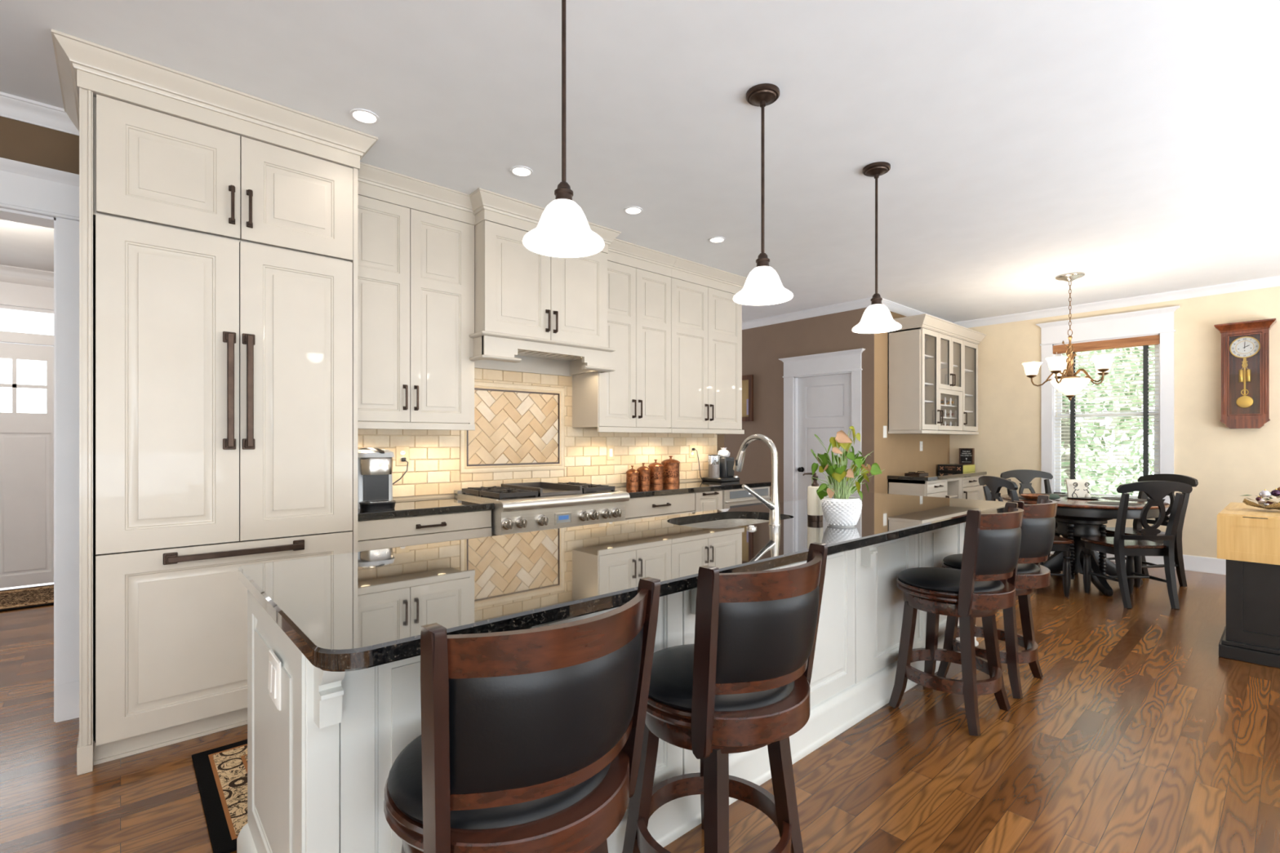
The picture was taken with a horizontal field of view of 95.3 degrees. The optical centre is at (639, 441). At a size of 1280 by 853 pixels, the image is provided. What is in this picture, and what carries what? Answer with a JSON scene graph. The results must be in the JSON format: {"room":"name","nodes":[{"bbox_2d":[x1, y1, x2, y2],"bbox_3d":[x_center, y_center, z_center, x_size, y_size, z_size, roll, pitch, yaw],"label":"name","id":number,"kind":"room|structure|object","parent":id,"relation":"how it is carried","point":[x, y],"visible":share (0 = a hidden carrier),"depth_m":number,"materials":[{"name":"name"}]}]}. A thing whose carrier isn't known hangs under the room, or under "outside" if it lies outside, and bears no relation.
{"room":"kitchen","nodes":[
{"label":"kitchen","id":0,"kind":"room"},
{"bbox_2d":[0,115,724,500],"bbox_3d":[-2.036,-0.117,3.330,7.590,2.795,0.138,0,0,-42],"label":"wall","id":1,"kind":"structure","parent":0,"point":[20,141],"depth_m":2.66,"materials":[{"name":"tile"}]},
{"bbox_2d":[0,157,79,722],"bbox_3d":[-3.126,0.025,2.332,1.413,2.510,0.198,0,0,-42],"label":"trim","id":2,"kind":"structure","parent":1,"relation":"attached to","point":[30,193],"depth_m":2.68,"materials":[{"name":"white paint"}]},
{"bbox_2d":[0,91,79,135],"bbox_3d":[-3.661,-1.472,1.764,2.880,0.085,0.056,0,0,-42],"label":"trim","id":3,"kind":"structure","parent":1,"relation":"attached to","point":[12,107],"depth_m":2.61,"materials":[{"name":"white paint"}]},
{"bbox_2d":[357,161,475,430],"bbox_3d":[-1.418,-0.793,3.508,0.778,1.442,0.404,0,0,-42],"label":"upper cabinet","id":4,"kind":"object","parent":1,"relation":"attached to","point":[415,237],"visible":0.87,"depth_m":3.41,"materials":[{"name":"beige paint"}]},
{"bbox_2d":[459,382,564,473],"bbox_3d":[-0.903,-0.102,4.237,0.844,0.627,0.016,0,0,-42],"label":"tile panel","id":5,"kind":"object","parent":1,"relation":"attached to","point":[543,437],"visible":0.93,"depth_m":4.23,"materials":[{"name":"tile"}]},
{"bbox_2d":[357,368,716,497],"bbox_3d":[-0.546,-0.159,4.562,3.477,1.018,0.004,0,0,-42],"label":"tiles","id":6,"kind":"structure","parent":1,"relation":"attached to","point":[586,444],"depth_m":4.43,"materials":[{"name":"tile"}]},
{"bbox_2d":[395,446,408,466],"bbox_3d":[-1.504,0.090,3.695,0.085,0.125,0.009,0,0,-42],"label":"outlet","id":7,"kind":"object","parent":6,"relation":"attached to","point":[401,451],"visible":1,"depth_m":3.69,"materials":[{"name":"beige plastic"}]},
{"bbox_2d":[606,445,613,460],"bbox_3d":[-0.241,0.090,4.818,0.075,0.120,0.010,0,0,-42],"label":"light switch","id":8,"kind":"object","parent":6,"relation":"attached to","point":[610,449],"visible":1,"depth_m":4.81,"materials":[{"name":"beige plastic"}]},
{"bbox_2d":[688,444,694,457],"bbox_3d":[0.490,0.090,5.471,0.075,0.120,0.009,0,0,-42],"label":"outlet","id":9,"kind":"object","parent":6,"relation":"attached to","point":[691,453],"visible":1,"depth_m":5.46,"materials":[{"name":"beige plastic"}]},
{"bbox_2d":[468,187,621,376],"bbox_3d":[-0.724,-1.010,4.039,1.100,1.008,0.534,0,0,-42],"label":"range hood","id":10,"kind":"object","parent":1,"relation":"attached to","point":[535,313],"visible":0.91,"depth_m":3.81,"materials":[{"name":"beige paint"}]},
{"bbox_2d":[572,238,677,433],"bbox_3d":[-0.113,-0.793,4.670,0.762,1.442,0.404,0,0,-42],"label":"upper cabinet","id":11,"kind":"object","parent":1,"relation":"attached to","point":[635,397],"visible":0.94,"depth_m":4.55,"materials":[{"name":"beige paint"}]},
{"bbox_2d":[671,257,746,434],"bbox_3d":[0.540,-0.793,5.260,0.997,1.442,0.416,0,0,-42],"label":"upper cabinet","id":12,"kind":"object","parent":1,"relation":"attached to","point":[706,321],"visible":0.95,"depth_m":5.09,"materials":[{"name":"beige paint"}]},
{"bbox_2d":[0,0,1279,322],"bbox_3d":[0.370,-1.565,3.343,11.200,0.100,10.700,0,0,-42],"label":"ceiling","id":13,"kind":"structure","parent":0,"point":[1131,146],"depth_m":2.72,"materials":[{"name":"paint"}]},
{"bbox_2d":[349,108,379,124],"bbox_3d":[-1.280,-1.511,2.709,0.124,0.006,0.124,0,0,-42],"label":"recessed light","id":14,"kind":"object","parent":13,"relation":"in","point":[361,115],"visible":1,"depth_m":2.71,"materials":[{"name":"white paint"}]},
{"bbox_2d":[510,165,533,177],"bbox_3d":[-0.662,-1.511,3.259,0.124,0.006,0.124,0,0,-42],"label":"recessed light","id":15,"kind":"object","parent":13,"relation":"in","point":[518,171],"visible":1,"depth_m":3.25,"materials":[{"name":"white paint"}]},
{"bbox_2d":[522,0,604,257],"bbox_3d":[-0.241,-1.068,1.844,0.258,0.892,0.258,0,0,-42],"label":"pendant lamp","id":16,"kind":"object","parent":13,"relation":"hanging from","point":[563,230],"visible":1,"depth_m":1.84,"materials":[{"name":"white glass"}]},
{"bbox_2d":[623,206,642,214],"bbox_3d":[-0.044,-1.511,3.810,0.124,0.006,0.124,0,0,-42],"label":"recessed light","id":17,"kind":"object","parent":13,"relation":"in","point":[629,210],"visible":1,"depth_m":3.80,"materials":[{"name":"white paint"}]},
{"bbox_2d":[708,236,725,243],"bbox_3d":[0.577,-1.511,4.363,0.124,0.006,0.124,0,0,-42],"label":"recessed light","id":18,"kind":"object","parent":13,"relation":"in","point":[715,239],"visible":1,"depth_m":4.36,"materials":[{"name":"white paint"}]},
{"bbox_2d":[733,83,793,305],"bbox_3d":[0.533,-1.068,2.534,0.258,0.892,0.258,0,0,-42],"label":"pendant lamp","id":19,"kind":"object","parent":13,"relation":"hanging from","point":[762,286],"visible":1,"depth_m":2.52,"materials":[{"name":"white glass"}]},
{"bbox_2d":[851,161,902,333],"bbox_3d":[1.307,-1.068,3.223,0.258,0.892,0.258,0,0,-42],"label":"pendant lamp","id":20,"kind":"object","parent":13,"relation":"hanging from","point":[877,317],"visible":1,"depth_m":3.20,"materials":[{"name":"white glass"}]},
{"bbox_2d":[1022,271,1115,400],"bbox_3d":[3.901,-0.943,5.330,0.696,1.142,0.724,0,0,38],"label":"chandelier","id":21,"kind":"object","parent":13,"relation":"hanging from","point":[1066,382],"visible":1,"depth_m":5.26,"materials":[{"name":"glass"}]},
{"bbox_2d":[0,554,1279,852],"bbox_3d":[0.370,1.330,3.343,11.200,0.100,10.700,0,0,-42],"label":"floor","id":22,"kind":"structure","parent":0,"point":[1135,735],"depth_m":2.30,"materials":[{"name":"brown wood"}]},
{"bbox_2d":[0,584,53,612],"bbox_3d":[-5.254,1.274,4.567,1.730,0.011,0.870,0,0,-42],"label":"rug","id":23,"kind":"object","parent":22,"relation":"on","point":[37,596],"visible":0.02,"depth_m":4.74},
{"bbox_2d":[50,28,377,775],"bbox_3d":[-1.978,-0.117,2.797,1.147,2.794,0.748,0,0,-42],"label":"tall cabinet","id":24,"kind":"object","parent":22,"relation":"on","point":[161,145],"visible":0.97,"depth_m":2.45,"materials":[{"name":"beige paint"}]},
{"bbox_2d":[94,213,352,746],"bbox_3d":[-1.968,0.148,2.799,0.935,2.076,0.682,0,0,-42],"label":"refrigerator","id":25,"kind":"object","parent":24,"relation":"in","point":[224,366],"visible":0.98,"depth_m":2.49,"materials":[{"name":"beige paint"}]},
{"bbox_2d":[191,739,247,852],"bbox_3d":[-0.558,1.274,2.968,2.685,0.011,0.775,0,0,-42],"label":"rug","id":26,"kind":"object","parent":22,"relation":"on","point":[221,772],"visible":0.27,"depth_m":2.12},
{"bbox_2d":[357,509,491,551],"bbox_3d":[-1.351,0.843,3.434,0.777,0.875,0.594,0,0,-42],"label":"base cabinet","id":27,"kind":"object","parent":22,"relation":"on","point":[395,532],"visible":0.29,"depth_m":3.21,"materials":[{"name":"beige paint"}]},
{"bbox_2d":[357,496,494,520],"bbox_3d":[-1.355,0.385,3.441,0.781,0.038,0.585,0,0,-42],"label":"countertop","id":28,"kind":"structure","parent":27,"relation":"on","point":[449,504],"depth_m":3.32,"materials":[{"name":"black stone"}]},
{"bbox_2d":[357,447,395,510],"bbox_3d":[-1.519,0.198,3.257,0.250,0.334,0.343,0,0,-34],"label":"coffee maker","id":29,"kind":"object","parent":28,"relation":"on","point":[375,465],"visible":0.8,"depth_m":3.19,"materials":[{"name":"silver metal"}]},
{"bbox_2d":[359,500,395,510],"bbox_3d":[-1.431,0.346,3.183,0.181,0.039,0.123,0,0,-34],"label":"drip tray","id":30,"kind":"object","parent":29,"relation":"on","point":[363,504],"depth_m":3.14,"materials":[{"name":"black plastic"}]},
{"bbox_2d":[383,577,660,852],"bbox_3d":[-0.261,0.791,1.201,0.498,0.995,0.536,0,0,-43],"label":"bar stool","id":31,"kind":"object","parent":22,"relation":"on","point":[530,740],"visible":1,"depth_m":0.98,"materials":[{"name":"brown wood"}]},
{"bbox_2d":[387,734,611,829],"bbox_3d":[-0.285,0.657,1.226,0.452,0.045,0.452,0,0,-43],"label":"seat cushion","id":32,"kind":"object","parent":31,"relation":"on","point":[405,794],"depth_m":1.06,"materials":[{"name":"black leather"}]},
{"bbox_2d":[448,626,643,794],"bbox_3d":[-0.132,0.479,1.061,0.435,0.203,0.136,0,0,-43],"label":"cushion","id":33,"kind":"object","parent":31,"relation":"on","point":[527,729],"depth_m":0.97,"materials":[{"name":"black leather"}]},
{"bbox_2d":[236,522,978,852],"bbox_3d":[0.485,0.843,2.672,3.792,0.874,0.802,0,0,-42],"label":"kitchen island","id":34,"kind":"object","parent":22,"relation":"on","point":[319,766],"visible":0.28,"depth_m":1.59,"materials":[{"name":"beige paint"}]},
{"bbox_2d":[267,648,280,711],"bbox_3d":[-0.880,0.570,1.399,0.010,0.112,0.118,0,0,-42],"label":"light switch","id":35,"kind":"object","parent":34,"relation":"attached to","point":[274,664],"visible":1,"depth_m":1.38,"materials":[{"name":"white plastic"}]},
{"bbox_2d":[238,492,1006,671],"bbox_3d":[0.549,0.386,2.614,3.783,0.039,0.977,0,0,-42],"label":"island countertop","id":36,"kind":"structure","parent":34,"relation":"on","point":[357,611],"depth_m":1.66,"materials":[{"name":"black stone"}]},
{"bbox_2d":[679,519,768,528],"bbox_3d":[0.424,0.495,2.779,0.710,0.179,0.425,0,0,-42],"label":"sink","id":37,"kind":"object","parent":36,"relation":"in","point":[724,523],"visible":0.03,"depth_m":3.05,"materials":[{"name":"metal"}]},
{"bbox_2d":[733,434,781,525],"bbox_3d":[0.468,0.165,2.595,0.214,0.401,0.256,0,0,-42],"label":"faucet","id":38,"kind":"object","parent":36,"relation":"on","point":[773,505],"visible":1,"depth_m":2.56,"materials":[{"name":"silver metal"}]},
{"bbox_2d":[802,472,822,521],"bbox_3d":[0.807,0.254,2.704,0.076,0.222,0.078,0,0,-42],"label":"soap dispenser","id":39,"kind":"object","parent":36,"relation":"on","point":[815,513],"visible":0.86,"depth_m":2.68,"materials":[{"name":"beige ceramic"}]},
{"bbox_2d":[807,485,822,515],"bbox_3d":[0.812,0.272,2.703,0.070,0.132,0.070,0,0,-42],"label":"bottle","id":40,"kind":"object","parent":39,"relation":"on","point":[814,502],"depth_m":2.67,"materials":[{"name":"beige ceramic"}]},
{"bbox_2d":[810,426,884,527],"bbox_3d":[0.900,0.147,2.534,0.292,0.436,0.212,0,0,27],"label":"potted plant","id":41,"kind":"object","parent":36,"relation":"on","point":[841,509],"visible":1,"depth_m":2.52,"materials":[{"name":"green plant"}]},
{"bbox_2d":[625,492,695,520],"bbox_3d":[-0.034,0.843,4.608,0.813,0.875,0.594,0,0,-42],"label":"base cabinet","id":42,"kind":"object","parent":22,"relation":"on","point":[637,508],"visible":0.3,"depth_m":4.42,"materials":[{"name":"beige paint"}]},
{"bbox_2d":[614,480,771,497],"bbox_3d":[0.340,0.385,4.951,1.830,0.038,0.585,0,0,-42],"label":"countertop","id":43,"kind":"structure","parent":42,"relation":"on","point":[688,486],"depth_m":4.75,"materials":[{"name":"black stone"}]},
{"bbox_2d":[453,481,630,535],"bbox_3d":[-0.653,0.425,3.970,0.974,0.260,0.713,0,0,-42],"label":"rangetop","id":44,"kind":"object","parent":43,"relation":"on","point":[525,507],"visible":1,"depth_m":3.72,"materials":[{"name":"metal"}]},
{"bbox_2d":[465,490,611,499],"bbox_3d":[-0.680,0.352,3.995,0.916,0.004,0.530,0,0,-42],"label":"cooktop","id":45,"kind":"object","parent":44,"relation":"on","point":[471,495],"depth_m":3.72,"materials":[{"name":"metal"}]},
{"bbox_2d":[626,465,638,486],"bbox_3d":[-0.064,0.281,4.845,0.108,0.168,0.108,0,0,-42],"label":"canister","id":46,"kind":"object","parent":43,"relation":"on","point":[632,475],"visible":1,"depth_m":4.80,"materials":[{"name":"orange metal"}]},
{"bbox_2d":[636,462,650,485],"bbox_3d":[0.030,0.273,4.935,0.117,0.186,0.117,0,0,-42],"label":"canister","id":47,"kind":"object","parent":43,"relation":"on","point":[643,471],"visible":0.88,"depth_m":4.89,"materials":[{"name":"orange metal"}]},
{"bbox_2d":[648,459,663,484],"bbox_3d":[0.136,0.259,5.030,0.134,0.213,0.134,0,0,-42],"label":"canister","id":48,"kind":"object","parent":43,"relation":"on","point":[656,468],"visible":0.95,"depth_m":4.98,"materials":[{"name":"orange metal"}]},
{"bbox_2d":[661,455,679,484],"bbox_3d":[0.273,0.245,5.158,0.168,0.241,0.168,0,0,-42],"label":"canister","id":49,"kind":"object","parent":43,"relation":"on","point":[671,466],"visible":0.9,"depth_m":5.09,"materials":[{"name":"orange metal"}]},
{"bbox_2d":[702,454,739,482],"bbox_3d":[0.763,0.243,5.465,0.270,0.246,0.255,0,0,-42],"label":"coffee maker","id":50,"kind":"object","parent":43,"relation":"on","point":[721,469],"visible":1,"depth_m":5.43,"materials":[{"name":"black plastic"}]},
{"bbox_2d":[717,447,729,457],"bbox_3d":[0.797,0.099,5.527,0.129,0.087,0.122,0,0,-42],"label":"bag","id":51,"kind":"object","parent":50,"relation":"on","point":[723,452],"visible":0.96,"depth_m":5.49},
{"bbox_2d":[694,490,721,512],"bbox_3d":[0.393,0.843,4.988,0.326,0.875,0.594,0,0,-42],"label":"base cabinet","id":52,"kind":"object","parent":22,"relation":"on","point":[704,500],"visible":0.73,"depth_m":4.78,"materials":[{"name":"beige paint"}]},
{"bbox_2d":[622,542,827,852],"bbox_3d":[0.231,0.791,1.639,0.498,0.995,0.536,0,0,-42],"label":"bar stool","id":53,"kind":"object","parent":22,"relation":"on","point":[743,685],"visible":0.92,"depth_m":1.45,"materials":[{"name":"brown wood"}]},
{"bbox_2d":[648,644,794,711],"bbox_3d":[0.208,0.657,1.665,0.452,0.045,0.452,0,0,-42],"label":"seat cushion","id":54,"kind":"object","parent":53,"relation":"on","point":[671,682],"depth_m":1.51,"materials":[{"name":"black leather"}]},
{"bbox_2d":[715,585,819,683],"bbox_3d":[0.358,0.479,1.497,0.435,0.203,0.136,0,0,-42],"label":"cushion","id":55,"kind":"object","parent":53,"relation":"on","point":[766,638],"depth_m":1.40,"materials":[{"name":"black leather"}]},
{"bbox_2d":[888,475,983,500],"bbox_3d":[3.472,0.843,6.739,1.680,0.875,0.442,0,0,-42],"label":"base cabinet","id":56,"kind":"object","parent":22,"relation":"on","point":[965,487],"visible":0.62,"depth_m":6.34,"materials":[{"name":"beige paint"}]},
{"bbox_2d":[887,471,986,480],"bbox_3d":[3.473,0.385,6.749,1.725,0.038,0.428,0,0,-42],"label":"countertop","id":57,"kind":"structure","parent":56,"relation":"on","point":[931,476],"depth_m":6.34,"materials":[{"name":"black stone"}]},
{"bbox_2d":[937,463,975,472],"bbox_3d":[3.905,0.323,7.191,0.402,0.086,0.286,0,0,-42],"label":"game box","id":58,"kind":"object","parent":57,"relation":"on","point":[957,468],"visible":1,"depth_m":7.08,"materials":[{"name":"black cardboard"}]},
{"bbox_2d":[959,448,974,464],"bbox_3d":[4.052,0.180,7.233,0.045,0.200,0.160,0,0,-42],"label":"framed sign","id":59,"kind":"object","parent":58,"relation":"on","point":[966,455],"visible":1,"depth_m":7.22,"materials":[{"name":"black wood"}]},
{"bbox_2d":[888,502,1023,736],"bbox_3d":[1.509,0.791,2.778,0.498,0.995,0.536,0,0,-41],"label":"bar stool","id":60,"kind":"object","parent":22,"relation":"on","point":[981,588],"visible":1,"depth_m":2.61,"materials":[{"name":"brown wood"}]},
{"bbox_2d":[897,567,1004,593],"bbox_3d":[1.486,0.657,2.804,0.452,0.045,0.452,0,0,-41],"label":"seat cushion","id":61,"kind":"object","parent":60,"relation":"on","point":[917,580],"depth_m":2.69,"materials":[{"name":"black leather"}]},
{"bbox_2d":[975,527,1021,574],"bbox_3d":[1.633,0.479,2.633,0.435,0.203,0.136,0,0,-41],"label":"cushion","id":62,"kind":"object","parent":60,"relation":"on","point":[997,549],"depth_m":2.53,"materials":[{"name":"black leather"}]},
{"bbox_2d":[936,494,1057,698],"bbox_3d":[1.925,0.791,3.146,0.498,0.995,0.536,0,0,-43],"label":"bar stool","id":63,"kind":"object","parent":22,"relation":"on","point":[1038,523],"visible":0.65,"depth_m":2.96,"materials":[{"name":"brown wood"}]},
{"bbox_2d":[942,553,1039,573],"bbox_3d":[1.902,0.657,3.172,0.452,0.045,0.452,0,0,-43],"label":"seat cushion","id":64,"kind":"object","parent":63,"relation":"on","point":[953,561],"depth_m":3.10,"materials":[{"name":"black leather"}]},
{"bbox_2d":[1018,516,1055,558],"bbox_3d":[2.055,0.479,3.006,0.435,0.203,0.136,0,0,-43],"label":"cushion","id":65,"kind":"object","parent":63,"relation":"on","point":[1037,533],"depth_m":2.90,"materials":[{"name":"black leather"}]},
{"bbox_2d":[978,475,1074,597],"bbox_3d":[3.294,0.790,4.993,0.587,0.990,0.536,0,0,2],"label":"dining chair","id":66,"kind":"object","parent":22,"relation":"on","point":[993,484],"visible":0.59,"depth_m":4.80,"materials":[{"name":"black paint"}]},
{"bbox_2d":[1000,469,1078,573],"bbox_3d":[4.062,0.790,5.896,0.536,0.990,0.587,0,0,0],"label":"dining chair","id":67,"kind":"object","parent":22,"relation":"on","point":[1024,477],"visible":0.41,"depth_m":6.14,"materials":[{"name":"black paint"}]},
{"bbox_2d":[1000,493,1169,595],"bbox_3d":[3.988,0.900,5.295,1.218,0.760,1.218,0,0,21],"label":"dining table","id":68,"kind":"object","parent":22,"relation":"on","point":[1075,519],"visible":0.64,"depth_m":5.13,"materials":[{"name":"brown wood"}]},
{"bbox_2d":[1017,496,1056,501],"bbox_3d":[3.588,0.518,5.304,0.280,0.003,0.400,0,0,1],"label":"placemat","id":69,"kind":"object","parent":68,"relation":"on","point":[1019,497],"visible":0.38,"depth_m":5.25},
{"bbox_2d":[1020,493,1049,499],"bbox_3d":[3.546,0.496,5.235,0.270,0.038,0.216,0,0,-42],"label":"bowl","id":70,"kind":"object","parent":69,"relation":"on","point":[1030,496],"visible":0.8,"depth_m":5.22,"materials":[{"name":"brown wood"}]},
{"bbox_2d":[1063,496,1101,499],"bbox_3d":[4.040,0.513,5.327,0.270,0.013,0.270,0,0,-42],"label":"tray","id":71,"kind":"object","parent":68,"relation":"on","point":[1091,498],"visible":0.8,"depth_m":5.28,"materials":[{"name":"black metal"}]},
{"bbox_2d":[1065,479,1089,497],"bbox_3d":[4.040,0.431,5.380,0.196,0.165,0.044,0,0,0],"label":"napkin holder","id":72,"kind":"object","parent":71,"relation":"on","point":[1081,493],"visible":0.82,"depth_m":5.37,"materials":[{"name":"white ceramic"}]},
{"bbox_2d":[1087,502,1142,505],"bbox_3d":[3.979,0.518,4.895,0.400,0.003,0.280,0,0,1],"label":"placemat","id":73,"kind":"object","parent":68,"relation":"on","point":[1093,503],"visible":0.91,"depth_m":4.90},
{"bbox_2d":[1101,497,1146,501],"bbox_3d":[4.388,0.518,5.285,0.280,0.003,0.400,0,0,1],"label":"placemat","id":74,"kind":"object","parent":68,"relation":"on","point":[1108,498],"visible":0.78,"depth_m":5.25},
{"bbox_2d":[1080,480,1192,608],"bbox_3d":[3.940,0.790,4.684,0.536,0.990,0.587,0,0,3],"label":"dining chair","id":75,"kind":"object","parent":22,"relation":"on","point":[1121,545],"visible":1,"depth_m":4.51,"materials":[{"name":"black wood"}]},
{"bbox_2d":[1105,474,1198,587],"bbox_3d":[4.582,0.790,5.310,0.587,0.990,0.536,0,0,-5],"label":"dining chair","id":76,"kind":"object","parent":22,"relation":"on","point":[1140,563],"visible":0.46,"depth_m":5.15,"materials":[{"name":"black paint"}]},
{"bbox_2d":[1217,502,1279,668],"bbox_3d":[4.231,0.853,3.305,1.004,0.854,1.306,0,0,-42],"label":"cabinet","id":77,"kind":"object","parent":22,"relation":"on","point":[1248,537],"visible":1,"depth_m":3.39,"materials":[{"name":"black paint"}]},
{"bbox_2d":[1242,494,1279,510],"bbox_3d":[3.890,0.367,3.586,0.278,0.099,0.288,0,0,-42],"label":"arrangement","id":78,"kind":"object","parent":77,"relation":"on","point":[1273,504],"visible":0.87,"depth_m":3.60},
{"bbox_2d":[1258,489,1271,498],"bbox_3d":[3.862,0.323,3.602,0.052,0.057,0.052,0,0,-42],"label":"ornament ball","id":79,"kind":"object","parent":78,"relation":"on","point":[1264,493],"visible":0.92,"depth_m":3.59,"materials":[{"name":"silver metal"}]},
{"bbox_2d":[722,486,770,509],"bbox_3d":[0.770,0.617,5.314,0.640,0.417,0.570,0,0,-42],"label":"drawer microwave","id":80,"kind":"object","parent":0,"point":[733,498],"visible":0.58,"depth_m":5.05,"materials":[{"name":"metal"}]},
{"bbox_2d":[724,306,874,502],"bbox_3d":[1.027,-0.117,7.849,0.123,2.795,4.465,0,0,-42],"label":"wall","id":81,"kind":"structure","parent":0,"point":[762,347],"depth_m":7.02,"materials":[{"name":"beige paint"}]},
{"bbox_2d":[742,374,753,421],"bbox_3d":[1.274,-0.550,7.460,0.028,0.580,0.415,0,0,-42],"label":"picture frame","id":82,"kind":"object","parent":81,"relation":"attached to","point":[747,380],"visible":0.52,"depth_m":7.36,"materials":[{"name":"brown wood"}]},
{"bbox_2d":[742,379,748,417],"bbox_3d":[1.280,-0.550,7.465,0.008,0.480,0.325,0,0,-42],"label":"print","id":83,"kind":"object","parent":82,"relation":"attached to","point":[744,382],"depth_m":7.40},
{"bbox_2d":[778,348,865,502],"bbox_3d":[2.072,0.145,6.628,0.188,2.270,1.058,0,0,-42],"label":"trim","id":84,"kind":"structure","parent":81,"relation":"attached to","point":[846,362],"depth_m":6.78,"materials":[{"name":"white paint"}]},
{"bbox_2d":[797,373,851,500],"bbox_3d":[2.086,0.258,6.618,0.110,2.020,0.701,0,0,-42],"label":"door","id":85,"kind":"structure","parent":81,"relation":"in","point":[824,402],"depth_m":6.68,"materials":[{"name":"white paint"}]},
{"bbox_2d":[742,275,1279,329],"bbox_3d":[3.694,-1.472,6.244,2.076,0.085,10.410,0,0,-42],"label":"trim","id":86,"kind":"structure","parent":81,"relation":"attached to","point":[1272,282],"depth_m":6.37,"materials":[{"name":"white paint"}]},
{"bbox_2d":[874,311,949,493],"bbox_3d":[3.183,-0.117,6.860,2.020,2.795,0.120,0,0,-42],"label":"wall","id":87,"kind":"structure","parent":0,"point":[895,454],"depth_m":6.36,"materials":[{"name":"beige paint"}]},
{"bbox_2d":[888,313,986,435],"bbox_3d":[3.450,-0.701,6.729,1.775,1.226,0.428,0,0,-42],"label":"upper cabinet","id":88,"kind":"object","parent":87,"relation":"attached to","point":[931,359],"visible":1,"depth_m":6.36,"materials":[{"name":"beige paint"}]},
{"bbox_2d":[940,396,956,408],"bbox_3d":[3.420,-0.459,6.710,0.655,0.102,0.200,0,0,-42],"label":"shelf","id":89,"kind":"object","parent":88,"relation":"attached to","point":[951,405],"depth_m":6.84,"materials":[{"name":"white paint"}]},
{"bbox_2d":[940,361,957,368],"bbox_3d":[3.393,-0.888,6.752,0.670,0.016,0.297,0,0,-42],"label":"shelf","id":90,"kind":"object","parent":88,"relation":"attached to","point":[943,365],"depth_m":6.85,"materials":[{"name":"white paint"}]},
{"bbox_2d":[941,408,956,419],"bbox_3d":[3.420,-0.319,6.710,0.655,0.102,0.200,0,0,-42],"label":"shelf","id":91,"kind":"object","parent":88,"relation":"attached to","point":[949,411],"depth_m":6.89,"materials":[{"name":"white paint"}]},
{"bbox_2d":[942,421,956,431],"bbox_3d":[3.420,-0.184,6.710,0.655,0.102,0.200,0,0,-42],"label":"shelf","id":92,"kind":"object","parent":88,"relation":"attached to","point":[950,423],"depth_m":6.90,"materials":[{"name":"white paint"}]},
{"bbox_2d":[949,286,1279,558],"bbox_3d":[6.007,-0.117,5.329,0.160,2.795,6.165,0,0,-42],"label":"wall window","id":93,"kind":"structure","parent":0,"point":[1228,464],"depth_m":5.80,"materials":[{"name":"paint"}]},
{"bbox_2d":[1053,334,1159,499],"bbox_3d":[5.034,-0.241,6.328,0.074,1.714,0.916,0,0,-42],"label":"window blind","id":94,"kind":"object","parent":93,"relation":"attached to","point":[1144,341],"visible":0.8,"depth_m":6.25,"materials":[{"name":"brown wood"}]},
{"bbox_2d":[1035,305,1179,515],"bbox_3d":[5.054,-0.304,6.346,0.230,2.108,1.222,0,0,-42],"label":"window","id":95,"kind":"structure","parent":93,"relation":"attached to","point":[1153,322],"depth_m":6.23,"materials":[{"name":"white paint"}]},
{"bbox_2d":[1049,551,1226,574],"bbox_3d":[5.946,1.205,5.261,0.022,0.150,5.945,0,0,-42],"label":"baseboard","id":96,"kind":"structure","parent":93,"relation":"attached to","point":[1193,563],"depth_m":5.75,"materials":[{"name":"white paint"}]},
{"bbox_2d":[1213,318,1276,428],"bbox_3d":[5.666,-0.620,5.463,0.168,0.990,0.398,0,0,-42],"label":"wall clock","id":97,"kind":"object","parent":93,"relation":"attached to","point":[1245,345],"visible":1,"depth_m":5.47,"materials":[{"name":"brown wood"}]},
{"bbox_3d":[-4.155,-0.117,6.317,7.000,2.795,0.140,0,0,-42],"label":"wall","id":98,"kind":"structure","parent":0,"visible":0},
{"bbox_2d":[0,342,53,588],"bbox_3d":[-5.632,0.204,4.984,1.052,2.128,0.045,0,0,-42],"label":"door","id":99,"kind":"structure","parent":98,"relation":"in","point":[26,439],"depth_m":5.15,"materials":[{"name":"white paint"}]},
{"bbox_2d":[0,274,53,346],"bbox_3d":[-5.620,-0.075,4.970,1.352,2.710,0.202,0,0,-42],"label":"trim","id":100,"kind":"structure","parent":98,"relation":"attached to","point":[17,294],"depth_m":5.11,"materials":[{"name":"white paint"}]},
{"bbox_2d":[0,264,53,280],"bbox_3d":[-5.527,-1.472,4.963,3.150,0.085,0.056,0,0,-42],"label":"trim","id":101,"kind":"structure","parent":98,"relation":"attached to","point":[4,269],"depth_m":5.10,"materials":[{"name":"white paint"}]},
{"label":"outside","id":102,"kind":"structure","parent":0,"visible":0},
{"bbox_2d":[1079,478,1138,495],"bbox_3d":[17.162,2.330,20.648,36.900,0.100,44.000,0,0,-42],"label":"ground","id":103,"kind":"structure","parent":102,"point":[1113,486],"depth_m":27.97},
{"bbox_2d":[1061,345,1155,495],"bbox_3d":[9.184,-1.051,13.013,5.143,6.680,5.507,0,0,-42],"label":"window view","id":104,"kind":"object","parent":103,"relation":"on","point":[1080,471],"visible":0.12,"depth_m":11.88,"materials":[{"name":"green plant"}]},
{"bbox_2d":[1075,345,1155,496],"bbox_3d":[15.995,-1.292,18.101,5.328,7.163,5.768,0,0,-42],"label":"tree","id":105,"kind":"object","parent":103,"relation":"on","point":[1153,346],"visible":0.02,"depth_m":18.29,"materials":[{"name":"green plant"}]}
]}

